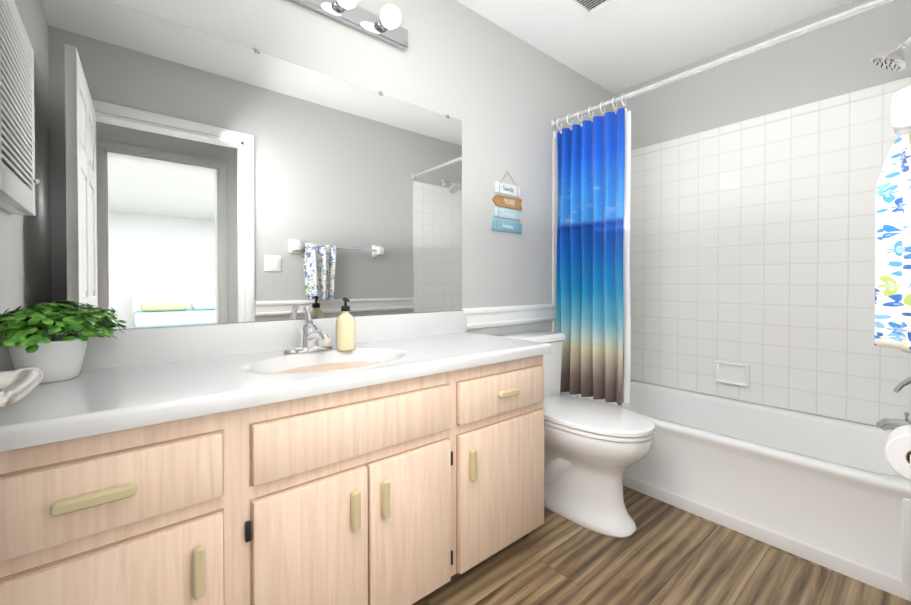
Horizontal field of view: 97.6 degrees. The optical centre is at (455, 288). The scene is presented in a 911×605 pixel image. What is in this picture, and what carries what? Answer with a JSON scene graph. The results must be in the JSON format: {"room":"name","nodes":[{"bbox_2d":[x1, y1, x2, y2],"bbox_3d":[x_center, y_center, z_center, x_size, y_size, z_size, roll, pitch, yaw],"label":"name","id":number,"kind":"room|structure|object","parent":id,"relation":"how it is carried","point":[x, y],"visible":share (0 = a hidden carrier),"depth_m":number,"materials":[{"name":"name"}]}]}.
{"room":"bathroom","nodes":[
{"label":"bathroom","id":0,"kind":"room"},
{"bbox_2d":[47,0,612,334],"bbox_3d":[-0.061,-0.186,1.985,3.290,2.440,0.120,-1,1,-40],"label":"wall","id":1,"kind":"structure","parent":0,"point":[504,96],"depth_m":2.04,"materials":[{"name":"grey paint"}]},
{"bbox_2d":[0,0,461,335],"bbox_3d":[-0.580,-0.357,1.467,1.588,0.942,0.008,-1,1,-40],"label":"vanity mirror","id":2,"kind":"object","parent":1,"relation":"attached to","point":[155,171],"visible":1,"depth_m":1.27,"materials":[{"name":"clear glass"}]},
{"bbox_2d":[291,0,407,49],"bbox_3d":[-0.482,-1.085,1.452,0.795,0.086,0.145,-1,1,-40],"label":"sconce","id":3,"kind":"object","parent":1,"relation":"attached to","point":[384,26],"visible":1,"depth_m":1.58,"materials":[{"name":"silver metal"}]},
{"bbox_2d":[492,171,521,233],"bbox_3d":[0.287,-0.477,2.184,0.235,0.334,0.013,-1,1,-40],"label":"sign","id":4,"kind":"object","parent":1,"relation":"attached to","point":[506,202],"visible":1,"depth_m":2.18,"materials":[{"name":"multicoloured wood"}]},
{"bbox_2d":[552,131,557,331],"bbox_3d":[0.873,-0.162,2.676,0.710,1.611,0.012,-1,1,-40],"label":"wall tile","id":5,"kind":"structure","parent":1,"relation":"attached to","point":[555,207],"depth_m":2.45,"materials":[{"name":"white tile"}]},
{"bbox_2d":[456,0,853,93],"bbox_3d":[2.361,-1.397,-1.607,6.800,0.060,8.720,-1,1,-40],"label":"ceiling","id":6,"kind":"structure","parent":0,"point":[615,46],"depth_m":2.16,"materials":[{"name":"white paint"}]},
{"bbox_2d":[568,0,614,15],"bbox_3d":[0.662,-1.398,1.845,0.280,0.012,0.280,-1,1,-40],"label":"ceiling vent","id":7,"kind":"object","parent":6,"relation":"in","point":[588,7],"visible":1,"depth_m":1.96,"materials":[{"name":"white plastic"}]},
{"bbox_2d":[417,486,910,604],"bbox_3d":[2.361,1.103,-1.579,6.800,0.060,8.720,-1,1,-40],"label":"floor","id":8,"kind":"structure","parent":0,"point":[664,553],"depth_m":1.46,"materials":[{"name":"brown wood"}]},
{"bbox_2d":[0,310,550,604],"bbox_3d":[-0.401,0.580,1.279,1.610,0.925,0.539,-1,1,-40],"label":"bathroom vanity","id":9,"kind":"object","parent":8,"relation":"on","point":[393,459],"visible":0.9,"depth_m":1.00,"materials":[{"name":"brown wood"}]},
{"bbox_2d":[0,303,125,383],"bbox_3d":[-0.983,0.131,0.969,0.288,0.188,0.197,-1,1,-40],"label":"potted plant","id":10,"kind":"object","parent":9,"relation":"on","point":[52,358],"visible":1,"depth_m":0.95,"materials":[{"name":"green plant"}]},
{"bbox_2d":[283,306,333,353],"bbox_3d":[-0.478,0.142,1.363,0.179,0.158,0.199,-1,1,-40],"label":"faucet","id":11,"kind":"object","parent":9,"relation":"on","point":[312,335],"visible":1,"depth_m":1.38,"materials":[{"name":"silver metal"}]},
{"bbox_2d":[336,297,354,350],"bbox_3d":[-0.396,0.126,1.437,0.069,0.187,0.069,-1,1,-40],"label":"soap dispenser","id":12,"kind":"object","parent":9,"relation":"on","point":[345,330],"visible":1,"depth_m":1.41,"materials":[{"name":"beige plastic"}]},
{"bbox_2d":[492,330,654,537],"bbox_3d":[0.548,0.641,1.910,0.486,0.788,0.768,-1,1,-40],"label":"toilet","id":13,"kind":"object","parent":8,"relation":"on","point":[594,450],"visible":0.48,"depth_m":1.74,"materials":[{"name":"white ceramic"}]},
{"bbox_2d":[560,380,910,601],"bbox_3d":[1.353,0.843,2.086,0.739,0.380,1.528,-1,1,-40],"label":"bathtub","id":14,"kind":"object","parent":8,"relation":"on","point":[831,494],"visible":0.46,"depth_m":1.70,"materials":[{"name":"white ceramic"}]},
{"bbox_2d":[613,0,910,429],"bbox_3d":[1.730,-0.189,2.310,0.120,2.440,1.670,-1,1,-40],"label":"wall","id":15,"kind":"structure","parent":0,"point":[828,61],"depth_m":2.17,"materials":[{"name":"grey paint"}]},
{"bbox_2d":[630,77,910,425],"bbox_3d":[1.640,-0.158,2.314,0.012,1.611,1.549,-1,1,-40],"label":"wall tile","id":16,"kind":"structure","parent":15,"relation":"attached to","point":[752,242],"depth_m":2.19,"materials":[{"name":"white tile"}]},
{"bbox_2d":[715,360,749,386],"bbox_3d":[1.609,0.495,2.325,0.036,0.124,0.170,-1,1,-40],"label":"soap dish","id":17,"kind":"object","parent":16,"relation":"attached to","point":[737,374],"visible":1,"depth_m":2.33,"materials":[{"name":"white ceramic"}]},
{"bbox_3d":[1.006,-0.172,0.701,3.050,2.440,0.120,-1,1,-40],"label":"wall","id":18,"kind":"structure","parent":0,"visible":0},
{"bbox_2d":[462,304,554,328],"bbox_3d":[0.319,0.149,2.211,0.736,0.105,0.022,-1,1,-40],"label":"trim","id":19,"kind":"structure","parent":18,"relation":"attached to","point":[481,317],"depth_m":2.15,"materials":[{"name":"white paint"}]},
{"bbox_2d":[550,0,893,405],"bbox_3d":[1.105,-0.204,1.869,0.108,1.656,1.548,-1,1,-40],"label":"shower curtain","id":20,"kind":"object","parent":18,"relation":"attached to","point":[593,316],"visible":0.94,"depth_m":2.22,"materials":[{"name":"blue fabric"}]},
{"bbox_2d":[871,37,910,70],"bbox_3d":[1.782,-0.947,1.559,0.120,0.158,0.219,-1,1,-40],"label":"shower head","id":21,"kind":"object","parent":18,"relation":"attached to","point":[894,59],"visible":1,"depth_m":1.57},
{"bbox_2d":[874,86,910,353],"bbox_3d":[1.000,-0.111,0.850,0.760,0.454,0.115,-1,1,-40],"label":"towel","id":22,"kind":"object","parent":18,"relation":"attached to","point":[893,265],"visible":1,"depth_m":0.72,"materials":[{"name":"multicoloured fabric"}]},
{"bbox_2d":[885,425,910,480],"bbox_3d":[1.040,0.368,0.886,0.200,0.105,0.112,-1,1,-40],"label":"toilet paper","id":23,"kind":"object","parent":18,"relation":"attached to","point":[898,451],"visible":1,"depth_m":0.88,"materials":[{"name":"white paper"}]},
{"bbox_3d":[1.856,-0.149,1.494,0.711,1.611,0.013,-1,1,-40],"label":"wall tile","id":24,"kind":"structure","parent":18,"relation":"attached to","visible":0},
{"bbox_2d":[876,377,910,430],"bbox_3d":[1.782,0.421,1.563,0.183,0.314,0.184,-1,1,-40],"label":"tub spout","id":25,"kind":"object","parent":24,"relation":"attached to","point":[884,424],"visible":0.98,"depth_m":1.58,"materials":[{"name":"grey metal"}]},
{"bbox_3d":[0.507,0.043,-0.233,0.797,2.031,0.922,-1,1,-40],"label":"door frame","id":26,"kind":"structure","parent":0,"visible":0},
{"bbox_2d":[0,366,42,406],"bbox_3d":[-0.347,0.037,0.170,0.166,2.018,0.789,-1,1,-40],"label":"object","id":27,"kind":"structure","parent":26,"relation":"attached to","point":[18,384],"depth_m":0.43,"materials":[{"name":"silver metal"}]}
]}

